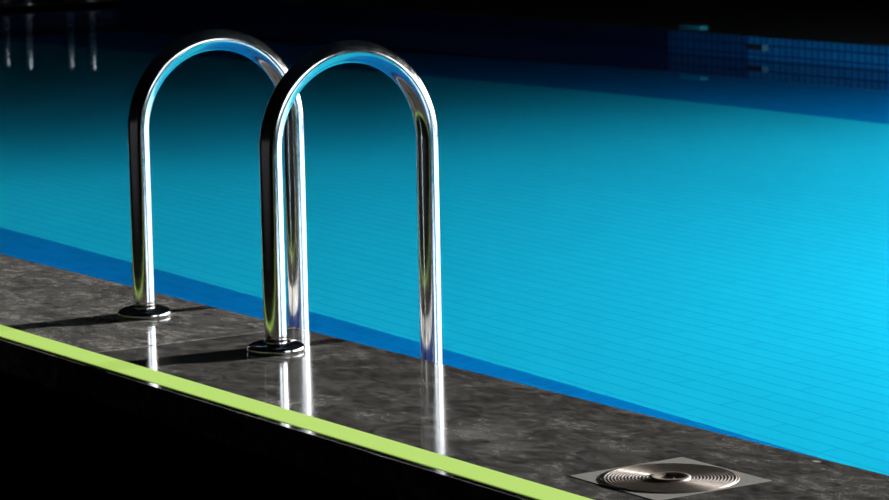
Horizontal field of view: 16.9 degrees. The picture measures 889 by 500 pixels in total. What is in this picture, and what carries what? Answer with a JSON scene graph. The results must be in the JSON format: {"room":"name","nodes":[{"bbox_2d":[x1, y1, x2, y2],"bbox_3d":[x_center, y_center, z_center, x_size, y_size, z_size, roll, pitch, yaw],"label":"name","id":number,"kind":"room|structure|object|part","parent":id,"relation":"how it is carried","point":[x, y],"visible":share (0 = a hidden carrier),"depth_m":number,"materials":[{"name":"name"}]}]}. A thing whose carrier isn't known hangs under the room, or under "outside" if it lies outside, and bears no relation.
{"room":"swimming pool","nodes":[
{"label":"swimming pool","id":0,"kind":"room"},
{"bbox_2d":[0,2,117,10],"bbox_3d":[-4.514,-0.073,17.661,5.830,2.521,0.120,-6,10,-33],"label":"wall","id":1,"kind":"structure","parent":0,"point":[95,2],"depth_m":18.80,"materials":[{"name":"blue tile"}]},
{"bbox_2d":[0,254,294,388],"bbox_3d":[-4.370,-0.534,11.522,0.525,0.062,13.999,-6,10,-33],"label":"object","id":2,"kind":"structure","parent":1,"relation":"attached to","point":[78,310],"depth_m":6.00,"materials":[{"name":"grey stone"}]},
{"bbox_2d":[118,29,308,330],"bbox_3d":[-0.469,0.367,6.172,0.431,1.647,0.109,-6,10,-33],"label":"pool handrail","id":3,"kind":"object","parent":2,"relation":"on","point":[144,307],"visible":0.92,"depth_m":6.03,"materials":[{"name":"silver metal"}]},
{"bbox_2d":[0,325,592,499],"bbox_3d":[-2.451,-0.143,8.258,0.056,0.002,21.400,-6,10,-33],"label":"light strip","id":4,"kind":"object","parent":2,"relation":"on","point":[492,477],"visible":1,"depth_m":4.92,"materials":[{"name":"green plastic"}]},
{"bbox_2d":[0,371,394,499],"bbox_3d":[-2.309,0.170,8.393,0.385,0.538,21.600,-6,10,-33],"label":"trim","id":5,"kind":"structure","parent":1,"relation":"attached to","point":[55,444],"depth_m":5.46,"materials":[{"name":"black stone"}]},
{"bbox_2d":[0,0,118,11],"bbox_3d":[-5.039,-1.261,18.264,5.830,0.325,1.950,-6,10,-33],"label":"floor","id":6,"kind":"structure","parent":0,"point":[15,3],"depth_m":18.87,"materials":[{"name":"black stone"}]},
{"bbox_2d":[0,0,11,3],"bbox_3d":[-2.789,-1.743,18.924,0.082,0.360,0.082,-6,10,-33],"label":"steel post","id":7,"kind":"object","parent":6,"relation":"on","point":[3,1],"visible":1,"depth_m":18.92,"materials":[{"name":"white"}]},
{"bbox_2d":[21,0,33,4],"bbox_3d":[-2.615,-1.715,18.699,0.082,0.360,0.082,-6,10,-33],"label":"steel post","id":8,"kind":"object","parent":6,"relation":"on","point":[27,2],"visible":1,"depth_m":18.70,"materials":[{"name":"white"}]},
{"bbox_2d":[0,5,888,474],"bbox_3d":[0.530,-0.323,9.890,5.830,0.001,18.250,-6,10,-33],"label":"pool water","id":9,"kind":"object","parent":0,"point":[698,240],"visible":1,"depth_m":8.65,"materials":[{"name":"blue liquid"}]},
{"bbox_2d":[56,328,888,499],"bbox_3d":[1.589,0.609,2.586,0.525,0.062,7.599,-6,10,-33],"label":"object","id":10,"kind":"structure","parent":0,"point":[537,435],"depth_m":4.92,"materials":[{"name":"stone"}]},
{"bbox_2d":[247,40,442,363],"bbox_3d":[-0.179,0.422,5.729,0.429,1.649,0.109,-6,10,-33],"label":"pool handrail","id":11,"kind":"object","parent":10,"relation":"on","point":[275,342],"visible":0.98,"depth_m":5.60,"materials":[{"name":"silver metal"}]},
{"bbox_2d":[569,457,771,499],"bbox_3d":[0.336,0.338,4.447,0.218,0.004,0.218,-6,10,-33],"label":"floor drain","id":12,"kind":"object","parent":10,"relation":"on","point":[681,476],"visible":1,"depth_m":4.44,"materials":[{"name":"metal"}]},
{"bbox_2d":[311,0,888,41],"bbox_3d":[3.848,-0.693,12.387,2.250,0.300,21.600,-6,10,-33],"label":"floor","id":13,"kind":"structure","parent":0,"point":[846,19],"depth_m":15.56,"materials":[{"name":"black stone"}]},
{"bbox_3d":[3.034,0.651,11.684,0.120,2.465,18.450,-6,10,-33],"label":"wall","id":14,"kind":"structure","parent":0,"visible":0},
{"bbox_2d":[118,0,667,50],"bbox_3d":[-0.479,-1.301,16.737,0.120,0.127,5.800,-6,10,-33],"label":"trim","id":15,"kind":"structure","parent":14,"relation":"on","point":[475,25],"depth_m":16.03,"materials":[{"name":"blue tile"}]},
{"bbox_2d":[260,0,888,46],"bbox_3d":[3.007,-0.699,11.493,0.124,0.008,18.450,-6,10,-33],"label":"trim","id":16,"kind":"structure","parent":14,"relation":"attached to","point":[547,19],"depth_m":14.82,"materials":[{"name":"black stone"}]},
{"bbox_2d":[679,24,707,30],"bbox_3d":[1.182,-1.056,14.165,0.053,0.024,0.160,-6,10,-33],"label":"marker","id":17,"kind":"object","parent":16,"relation":"on","point":[681,26],"visible":1,"depth_m":14.13,"materials":[{"name":"teal plastic"}]},
{"bbox_2d":[668,30,747,56],"bbox_3d":[1.286,-0.963,14.089,0.120,0.127,0.600,-6,10,-33],"label":"trim","id":18,"kind":"structure","parent":14,"relation":"on","point":[693,42],"depth_m":14.05,"materials":[{"name":"tile"}]},
{"bbox_2d":[745,44,767,50],"bbox_3d":[1.437,-0.933,13.747,0.006,0.028,0.160,-6,10,-33],"label":"skimmer","id":19,"kind":"object","parent":14,"relation":"attached to","point":[747,46],"visible":1,"depth_m":13.74,"materials":[{"name":"plastic"}]},
{"bbox_3d":[1.471,-0.927,13.696,0.006,0.028,0.038,-6,10,-33],"label":"slot frame","id":20,"kind":"part","parent":19,"relation":"part of","materials":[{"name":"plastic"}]},
{"bbox_2d":[747,36,888,68],"bbox_3d":[4.775,-0.293,8.856,0.120,0.127,12.050,-6,10,-33],"label":"trim","id":21,"kind":"structure","parent":14,"relation":"on","point":[778,49],"depth_m":13.37,"materials":[{"name":"blue tile"}]}
]}

